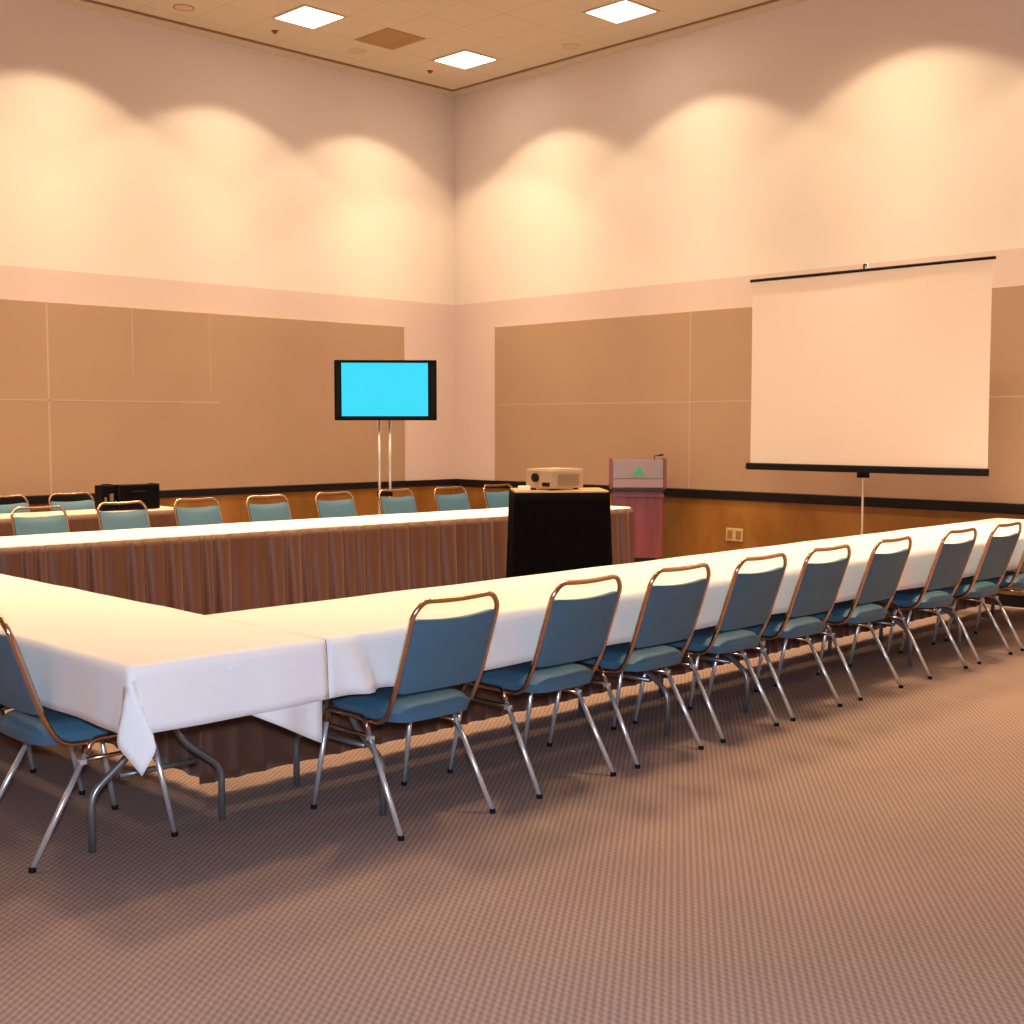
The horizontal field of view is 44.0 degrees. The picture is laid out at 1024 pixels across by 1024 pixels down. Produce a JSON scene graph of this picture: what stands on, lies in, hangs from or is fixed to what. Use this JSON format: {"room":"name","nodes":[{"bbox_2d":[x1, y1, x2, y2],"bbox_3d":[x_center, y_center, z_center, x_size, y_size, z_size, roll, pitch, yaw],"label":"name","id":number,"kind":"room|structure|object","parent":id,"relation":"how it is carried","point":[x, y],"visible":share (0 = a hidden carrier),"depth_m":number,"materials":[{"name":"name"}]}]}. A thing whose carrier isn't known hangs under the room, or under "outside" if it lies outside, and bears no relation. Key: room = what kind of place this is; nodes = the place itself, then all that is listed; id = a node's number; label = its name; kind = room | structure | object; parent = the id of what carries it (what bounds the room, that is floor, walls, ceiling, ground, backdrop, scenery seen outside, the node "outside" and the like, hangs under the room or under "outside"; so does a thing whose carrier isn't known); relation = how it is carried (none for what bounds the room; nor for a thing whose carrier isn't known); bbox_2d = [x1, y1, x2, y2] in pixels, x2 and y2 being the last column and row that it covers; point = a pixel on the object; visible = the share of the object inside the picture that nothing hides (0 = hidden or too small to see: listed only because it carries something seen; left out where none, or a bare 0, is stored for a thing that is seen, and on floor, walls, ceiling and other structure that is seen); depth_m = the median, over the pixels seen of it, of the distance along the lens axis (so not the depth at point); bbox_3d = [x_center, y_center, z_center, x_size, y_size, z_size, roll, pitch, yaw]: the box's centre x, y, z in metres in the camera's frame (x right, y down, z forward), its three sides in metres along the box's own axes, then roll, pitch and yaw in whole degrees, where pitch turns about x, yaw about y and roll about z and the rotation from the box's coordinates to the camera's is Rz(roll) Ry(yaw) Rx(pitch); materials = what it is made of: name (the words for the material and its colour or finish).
{"room":"conference room","nodes":[
{"label":"conference room","id":0,"kind":"room"},
{"bbox_2d":[0,0,454,495],"bbox_3d":[-5.728,-1.931,10.529,13.980,5.650,0.150,-4,6,-44],"label":"wall","id":1,"kind":"structure","parent":0,"point":[143,165],"depth_m":13.01,"materials":[{"name":"paint"}]},
{"bbox_2d":[0,299,404,495],"bbox_3d":[-4.316,-1.056,11.860,8.570,1.799,0.026,-4,6,-44],"label":"wall panel","id":2,"kind":"object","parent":1,"relation":"attached to","point":[91,395],"visible":0.88,"depth_m":12.76,"materials":[{"name":"beige fabric"}]},
{"bbox_2d":[0,479,454,504],"bbox_3d":[-5.662,-0.031,10.594,13.980,0.070,0.035,-4,6,-44],"label":"trim","id":3,"kind":"structure","parent":1,"relation":"attached to","point":[366,485],"depth_m":13.43,"materials":[{"name":"black wood"}]},
{"bbox_2d":[29,485,454,523],"bbox_3d":[-5.667,0.398,10.628,13.980,0.790,0.020,-4,6,-44],"label":"wainscoting","id":4,"kind":"structure","parent":1,"relation":"attached to","point":[302,505],"depth_m":13.92,"materials":[{"name":"brown wood"}]},
{"bbox_2d":[93,0,769,89],"bbox_3d":[-0.369,-4.328,4.914,13.980,0.100,15.120,-4,6,-44],"label":"ceiling","id":5,"kind":"structure","parent":0,"point":[523,34],"depth_m":12.47,"materials":[{"name":"tile"}]},
{"bbox_2d":[173,4,194,10],"bbox_3d":[-3.098,-4.759,11.956,0.200,0.006,0.200,-4,6,-44],"label":"recessed light","id":6,"kind":"object","parent":5,"relation":"in","point":[180,7],"visible":1,"depth_m":11.95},
{"bbox_2d":[271,4,347,29],"bbox_3d":[-1.958,-4.777,12.237,0.504,0.010,0.547,-4,6,-44],"label":"recessed light","id":7,"kind":"object","parent":5,"relation":"in","point":[306,16],"visible":1,"depth_m":12.23,"materials":[{"name":"white plastic"}]},
{"bbox_2d":[348,48,366,53],"bbox_3d":[-1.632,-4.856,13.357,0.200,0.006,0.200,-4,6,-44],"label":"recessed light","id":8,"kind":"object","parent":5,"relation":"in","point":[353,50],"visible":1,"depth_m":13.36,"materials":[{"name":"white plastic"}]},
{"bbox_2d":[354,28,425,49],"bbox_3d":[-1.246,-4.824,12.938,0.502,0.012,0.545,-4,6,-44],"label":"ceiling vent","id":9,"kind":"object","parent":5,"relation":"in","point":[388,38],"visible":1,"depth_m":12.92,"materials":[{"name":"brown metal"}]},
{"bbox_2d":[431,49,499,69],"bbox_3d":[-0.505,-4.876,13.666,0.504,0.010,0.547,-4,6,-44],"label":"recessed light","id":10,"kind":"object","parent":5,"relation":"in","point":[464,59],"visible":1,"depth_m":13.64,"materials":[{"name":"white plastic"}]},
{"bbox_2d":[562,43,580,49],"bbox_3d":[0.616,-4.846,13.186,0.200,0.006,0.200,-4,6,-44],"label":"recessed light","id":11,"kind":"object","parent":5,"relation":"in","point":[570,46],"visible":1,"depth_m":13.19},
{"bbox_2d":[582,0,659,24],"bbox_3d":[1.039,-4.767,12.075,0.504,0.010,0.547,-4,6,-44],"label":"recessed light","id":12,"kind":"object","parent":5,"relation":"in","point":[620,11],"visible":1,"depth_m":12.06,"materials":[{"name":"white plastic"}]},
{"bbox_2d":[0,604,1023,1023],"bbox_3d":[-0.366,1.209,5.296,13.980,0.100,15.120,-4,6,-44],"label":"floor","id":13,"kind":"structure","parent":0,"point":[856,862],"depth_m":4.38,"materials":[{"name":"carpet"}]},
{"bbox_2d":[0,494,29,513],"bbox_3d":[-4.363,0.306,11.209,0.490,0.892,0.628,-4,6,-44],"label":"banquet chair","id":14,"kind":"object","parent":13,"relation":"on","point":[7,508],"visible":0.14,"depth_m":11.43,"materials":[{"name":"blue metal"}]},
{"bbox_2d":[10,505,69,535],"bbox_3d":[-3.482,0.412,9.666,0.490,0.892,0.628,-4,5,-43],"label":"banquet chair","id":15,"kind":"object","parent":13,"relation":"on","point":[57,523],"visible":0.23,"depth_m":9.82,"materials":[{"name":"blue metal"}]},
{"bbox_2d":[0,704,84,794],"bbox_3d":[-2.150,0.723,5.146,0.628,0.892,0.490,-4,6,-44],"label":"banquet chair","id":16,"kind":"object","parent":13,"relation":"on","point":[71,749],"visible":0.23,"depth_m":5.21,"materials":[{"name":"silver metal"}]},
{"bbox_2d":[48,492,94,510],"bbox_3d":[-3.914,0.276,11.651,0.490,0.892,0.628,-4,6,-44],"label":"banquet chair","id":17,"kind":"object","parent":13,"relation":"on","point":[85,504],"visible":0.2,"depth_m":11.82,"materials":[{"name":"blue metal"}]},
{"bbox_2d":[0,614,177,873],"bbox_3d":[-1.627,0.759,4.617,0.628,0.892,0.490,-4,6,-44],"label":"banquet chair","id":18,"kind":"object","parent":13,"relation":"on","point":[30,722],"visible":0.69,"depth_m":4.42,"materials":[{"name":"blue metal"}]},
{"bbox_2d":[97,501,150,530],"bbox_3d":[-3.018,0.371,10.262,0.490,0.892,0.628,-4,5,-43],"label":"banquet chair","id":19,"kind":"object","parent":13,"relation":"on","point":[136,519],"visible":0.23,"depth_m":10.41,"materials":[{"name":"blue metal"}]},
{"bbox_2d":[82,728,225,852],"bbox_3d":[-1.707,0.802,5.082,0.750,0.742,2.140,-4,6,-44],"label":"folding table","id":20,"kind":"object","parent":13,"relation":"on","point":[184,740],"visible":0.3,"depth_m":4.69,"materials":[{"name":"metal"}]},
{"bbox_2d":[105,725,198,776],"bbox_3d":[-2.283,0.699,6.255,0.028,0.688,2.975,-4,6,-44],"label":"table skirt","id":21,"kind":"object","parent":20,"relation":"attached to","point":[170,748],"visible":0.06,"depth_m":5.42,"materials":[{"name":"brown fabric"}]},
{"bbox_2d":[0,574,328,775],"bbox_3d":[-2.313,0.552,5.649,0.804,0.344,4.020,-4,6,-44],"label":"tablecloth","id":22,"kind":"object","parent":20,"relation":"on","point":[133,670],"visible":0.96,"depth_m":4.38,"materials":[{"name":"white fabric"}]},
{"bbox_2d":[173,497,222,525],"bbox_3d":[-2.534,0.335,10.781,0.490,0.892,0.628,-4,5,-43],"label":"banquet chair","id":23,"kind":"object","parent":13,"relation":"on","point":[209,515],"visible":0.34,"depth_m":10.93,"materials":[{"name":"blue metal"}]},
{"bbox_2d":[246,494,291,521],"bbox_3d":[-2.014,0.302,11.250,0.490,0.892,0.628,-4,5,-43],"label":"banquet chair","id":24,"kind":"object","parent":13,"relation":"on","point":[277,511],"visible":0.24,"depth_m":11.40,"materials":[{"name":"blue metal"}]},
{"bbox_2d":[315,491,357,517],"bbox_3d":[-1.480,0.266,11.775,0.490,0.892,0.628,-4,5,-43],"label":"banquet chair","id":25,"kind":"object","parent":13,"relation":"on","point":[347,507],"visible":0.26,"depth_m":11.93,"materials":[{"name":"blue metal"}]},
{"bbox_2d":[334,360,436,514],"bbox_3d":[-1.285,-0.468,13.056,0.823,2.180,0.758,3,5,37],"label":"television","id":26,"kind":"object","parent":13,"relation":"on","point":[389,390],"visible":0.78,"depth_m":12.96,"materials":[{"name":"black plastic"},{"name":"glowing screen"},{"name":"chrome"}]},
{"bbox_2d":[336,365,339,414],"bbox_3d":[-1.773,-1.246,12.927,0.036,0.510,0.004,0,4,-4],"label":"speaker grille","id":27,"kind":"object","parent":26,"relation":"attached to","point":[337,366],"depth_m":12.93,"materials":[{"name":"black plastic"}]},
{"bbox_2d":[431,365,434,414],"bbox_3d":[-0.811,-1.251,12.988,0.036,0.510,0.004,0,4,-4],"label":"speaker grille","id":28,"kind":"object","parent":26,"relation":"attached to","point":[432,366],"depth_m":12.99,"materials":[{"name":"black plastic"}]},
{"bbox_2d":[378,488,417,513],"bbox_3d":[-0.946,0.229,12.301,0.490,0.892,0.628,-4,5,-43],"label":"banquet chair","id":29,"kind":"object","parent":13,"relation":"on","point":[407,504],"visible":0.24,"depth_m":12.45,"materials":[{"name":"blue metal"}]},
{"bbox_2d":[311,591,498,840],"bbox_3d":[-0.409,0.736,4.948,0.490,0.892,0.628,-4,6,-44],"label":"banquet chair","id":30,"kind":"object","parent":13,"relation":"on","point":[437,655],"visible":0.96,"depth_m":4.77,"materials":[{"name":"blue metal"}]},
{"bbox_2d":[433,486,470,511],"bbox_3d":[-0.434,0.197,12.763,0.490,0.892,0.628,-4,5,-43],"label":"banquet chair","id":31,"kind":"object","parent":13,"relation":"on","point":[454,502],"visible":0.27,"depth_m":12.91,"materials":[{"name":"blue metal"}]},
{"bbox_2d":[293,640,669,815],"bbox_3d":[-0.073,0.755,5.759,0.790,0.742,2.460,4,6,45],"label":"folding table","id":32,"kind":"object","parent":13,"relation":"on","point":[296,744],"visible":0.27,"depth_m":5.33,"materials":[{"name":"metal"}]},
{"bbox_2d":[483,483,512,508],"bbox_3d":[0.051,0.161,13.281,0.490,0.892,0.628,-4,5,-43],"label":"banquet chair","id":33,"kind":"object","parent":13,"relation":"on","point":[492,499],"visible":0.2,"depth_m":13.39,"materials":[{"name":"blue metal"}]},
{"bbox_2d":[447,574,621,798],"bbox_3d":[0.106,0.700,5.468,0.628,0.892,0.490,4,6,45],"label":"banquet chair","id":34,"kind":"object","parent":13,"relation":"on","point":[572,630],"visible":0.96,"depth_m":5.29,"materials":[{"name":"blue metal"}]},
{"bbox_2d":[510,488,608,492],"bbox_3d":[0.359,0.334,9.823,0.730,1.022,0.480,0,4,-5],"label":"cart","id":35,"kind":"object","parent":13,"relation":"on","point":[515,490],"visible":0.2,"depth_m":9.60,"materials":[{"name":"brown wood"}]},
{"bbox_2d":[518,486,535,490],"bbox_3d":[0.125,-0.182,9.631,0.176,0.035,0.084,-2,4,-25],"label":"power adapter","id":36,"kind":"object","parent":35,"relation":"on","point":[520,488],"visible":1,"depth_m":9.59,"materials":[{"name":"white plastic"}]},
{"bbox_2d":[526,467,582,489],"bbox_3d":[0.323,-0.256,9.772,0.360,0.162,0.293,-4,5,-42],"label":"projector","id":37,"kind":"object","parent":35,"relation":"on","point":[556,477],"visible":0.95,"depth_m":9.66,"materials":[{"name":"beige plastic"}]},
{"bbox_2d":[558,474,578,485],"bbox_3d":[0.431,-0.245,9.677,0.230,0.084,0.005,-4,5,-42],"label":"vent grille","id":38,"kind":"object","parent":37,"relation":"attached to","point":[565,474],"depth_m":9.68,"materials":[{"name":"beige plastic"}]},
{"bbox_2d":[506,489,611,577],"bbox_3d":[0.358,0.331,9.822,0.818,0.989,0.587,0,4,-5],"label":"skirt","id":39,"kind":"object","parent":35,"relation":"attached to","point":[548,532],"visible":0.62,"depth_m":9.55,"materials":[{"name":"black fabric"}]},
{"bbox_2d":[547,563,710,768],"bbox_3d":[0.554,0.668,5.920,0.490,0.892,0.628,-4,6,-44],"label":"banquet chair","id":40,"kind":"object","parent":13,"relation":"on","point":[668,613],"visible":0.89,"depth_m":5.74,"materials":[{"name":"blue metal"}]},
{"bbox_2d":[609,454,666,562],"bbox_3d":[1.264,0.024,12.820,0.564,1.228,0.445,0,4,3],"label":"lectern","id":41,"kind":"object","parent":13,"relation":"on","point":[639,485],"visible":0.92,"depth_m":12.61,"materials":[{"name":"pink wood"}]},
{"bbox_2d":[633,552,786,742],"bbox_3d":[1.005,0.637,6.375,0.628,0.892,0.490,4,6,44],"label":"banquet chair","id":42,"kind":"object","parent":13,"relation":"on","point":[750,599],"visible":0.86,"depth_m":6.19,"materials":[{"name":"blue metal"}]},
{"bbox_2d":[705,544,850,721],"bbox_3d":[1.439,0.606,6.813,0.628,0.892,0.490,4,6,45],"label":"banquet chair","id":43,"kind":"object","parent":13,"relation":"on","point":[817,587],"visible":0.83,"depth_m":6.62,"materials":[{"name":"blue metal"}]},
{"bbox_2d":[659,607,912,712],"bbox_3d":[1.671,0.633,7.518,0.790,0.742,2.460,4,6,45],"label":"folding table","id":44,"kind":"object","parent":13,"relation":"on","point":[730,657],"visible":0.18,"depth_m":6.92,"materials":[{"name":"metal"}]},
{"bbox_2d":[199,597,990,784],"bbox_3d":[1.339,0.591,7.795,0.030,0.688,7.430,4,6,45],"label":"table skirt","id":45,"kind":"object","parent":44,"relation":"attached to","point":[244,745],"visible":0.08,"depth_m":5.75,"materials":[{"name":"brown fabric"}]},
{"bbox_2d":[207,518,1023,742],"bbox_3d":[1.554,0.451,7.351,7.906,0.378,0.965,-4,6,-44],"label":"tablecloth","id":46,"kind":"object","parent":44,"relation":"on","point":[364,635],"visible":0.7,"depth_m":5.72,"materials":[{"name":"white fabric"}]},
{"bbox_2d":[774,536,911,700],"bbox_3d":[1.915,0.573,7.295,0.628,0.892,0.490,4,5,44],"label":"banquet chair","id":47,"kind":"object","parent":13,"relation":"on","point":[880,580],"visible":0.88,"depth_m":7.11,"materials":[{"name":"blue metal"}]},
{"bbox_2d":[746,256,995,534],"bbox_3d":[2.921,-0.653,10.656,2.188,2.866,0.762,2,4,29],"label":"projection screen","id":48,"kind":"object","parent":13,"relation":"on","point":[865,371],"visible":0.93,"depth_m":10.55,"materials":[{"name":"fabric"}]},
{"bbox_2d":[848,528,976,678],"bbox_3d":[2.499,0.532,7.883,0.490,0.892,0.628,-4,6,-44],"label":"banquet chair","id":49,"kind":"object","parent":13,"relation":"on","point":[949,564],"visible":0.91,"depth_m":7.70,"materials":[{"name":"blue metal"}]},
{"bbox_2d":[879,598,994,652],"bbox_3d":[3.415,0.510,9.277,0.790,0.742,2.460,4,6,45],"label":"folding table","id":50,"kind":"object","parent":13,"relation":"on","point":[945,609],"visible":0.09,"depth_m":8.53,"materials":[{"name":"metal"}]},
{"bbox_2d":[899,522,1021,663],"bbox_3d":[2.965,0.499,8.355,0.628,0.892,0.490,4,6,45],"label":"banquet chair","id":51,"kind":"object","parent":13,"relation":"on","point":[997,553],"visible":0.88,"depth_m":8.16,"materials":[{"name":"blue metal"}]},
{"bbox_2d":[944,551,1023,650],"bbox_3d":[3.427,0.467,8.823,0.628,0.892,0.490,4,6,45],"label":"banquet chair","id":52,"kind":"object","parent":13,"relation":"on","point":[1011,579],"visible":0.59,"depth_m":8.63,"materials":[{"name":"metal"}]},
{"bbox_3d":[-4.073,0.389,11.092,2.400,0.742,0.400,-4,6,-44],"label":"folding table","id":53,"kind":"object","parent":13,"relation":"on","visible":0},
{"bbox_2d":[0,510,176,536],"bbox_3d":[-4.041,0.376,11.095,2.470,0.708,0.459,-4,6,-44],"label":"table skirt","id":54,"kind":"object","parent":53,"relation":"attached to","point":[162,518],"visible":0.12,"depth_m":11.12,"materials":[{"name":"brown fabric"}]},
{"bbox_2d":[0,506,176,518],"bbox_3d":[-4.073,0.062,11.081,2.436,0.107,0.470,-4,6,-44],"label":"tablecloth","id":55,"kind":"object","parent":53,"relation":"on","point":[86,511],"visible":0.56,"depth_m":11.14,"materials":[{"name":"white fabric"}]},
{"bbox_2d":[95,484,115,510],"bbox_3d":[-3.644,-0.134,11.362,0.130,0.238,0.166,-4,6,-44],"label":"equipment case","id":56,"kind":"object","parent":55,"relation":"on","point":[103,492],"visible":0.82,"depth_m":11.31,"materials":[{"name":"black plastic"}]},
{"bbox_2d":[112,483,159,509],"bbox_3d":[-3.445,-0.143,11.566,0.410,0.228,0.206,-4,6,-44],"label":"equipment case","id":57,"kind":"object","parent":55,"relation":"on","point":[149,494],"visible":0.84,"depth_m":11.51,"materials":[{"name":"black plastic"}]},
{"bbox_2d":[454,0,1023,501],"bbox_3d":[4.611,-1.907,10.107,0.150,5.650,15.270,-4,6,-44],"label":"wall","id":58,"kind":"structure","parent":0,"point":[675,174],"depth_m":12.38,"materials":[{"name":"paint"}]},
{"bbox_2d":[53,0,807,97],"bbox_3d":[-0.369,-4.268,4.918,13.980,0.020,15.120,-4,6,-44],"label":"trim","id":59,"kind":"structure","parent":58,"relation":"attached to","point":[79,3],"depth_m":13.06,"materials":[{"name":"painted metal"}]},
{"bbox_2d":[726,528,742,541],"bbox_3d":[2.204,0.226,12.554,0.016,0.130,0.200,-4,6,-44],"label":"wall outlet","id":60,"kind":"object","parent":58,"relation":"attached to","point":[732,534],"visible":1,"depth_m":12.55,"materials":[{"name":"beige plastic"}]},
{"bbox_2d":[727,530,732,538],"bbox_3d":[2.165,0.224,12.586,0.005,0.084,0.060,-4,6,-44],"label":"socket","id":61,"kind":"object","parent":60,"relation":"attached to","point":[729,532],"depth_m":12.58,"materials":[{"name":"beige plastic"}]},
{"bbox_2d":[736,531,740,539],"bbox_3d":[2.235,0.229,12.515,0.005,0.084,0.060,-4,6,-44],"label":"socket","id":62,"kind":"object","parent":60,"relation":"attached to","point":[738,533],"depth_m":12.51,"materials":[{"name":"beige plastic"}]},
{"bbox_2d":[455,486,1023,595],"bbox_3d":[4.611,0.433,10.148,0.020,0.775,15.100,-4,6,-44],"label":"wainscoting","id":63,"kind":"structure","parent":58,"relation":"attached to","point":[691,526],"depth_m":12.29,"materials":[{"name":"brown wood"}]},
{"bbox_2d":[455,479,1023,514],"bbox_3d":[4.611,0.005,10.107,0.035,0.085,15.085,-4,6,-44],"label":"trim","id":64,"kind":"structure","parent":58,"relation":"attached to","point":[982,507],"depth_m":11.80,"materials":[{"name":"black wood"}]},
{"bbox_2d":[495,285,1023,503],"bbox_3d":[3.243,-1.031,11.433,0.026,1.799,9.790,-4,6,-44],"label":"wall panel","id":65,"kind":"object","parent":58,"relation":"attached to","point":[582,394],"visible":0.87,"depth_m":13.01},
{"bbox_2d":[988,593,1023,607],"bbox_3d":[4.605,0.771,10.154,0.012,0.100,15.085,-4,6,-44],"label":"baseboard","id":66,"kind":"structure","parent":58,"relation":"attached to","point":[1005,599],"depth_m":10.59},
{"bbox_3d":[-0.029,0.367,11.384,2.380,0.742,0.680,-3,5,-41],"label":"folding table","id":67,"kind":"object","parent":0,"visible":0},
{"bbox_2d":[0,508,633,614],"bbox_3d":[-1.294,0.458,9.964,6.428,0.718,0.805,-4,6,-44],"label":"table skirt","id":68,"kind":"object","parent":67,"relation":"attached to","point":[222,573],"visible":0.45,"depth_m":9.37,"materials":[{"name":"brown fabric"}]},
{"bbox_3d":[-1.841,0.476,9.813,2.380,0.742,0.680,-3,5,-41],"label":"folding table","id":69,"kind":"object","parent":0,"visible":0},
{"bbox_2d":[0,506,629,547],"bbox_3d":[-1.843,0.206,9.801,7.206,0.221,0.744,-3,5,-41],"label":"tablecloth","id":70,"kind":"object","parent":69,"relation":"on","point":[244,527],"visible":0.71,"depth_m":9.45,"materials":[{"name":"white fabric"}]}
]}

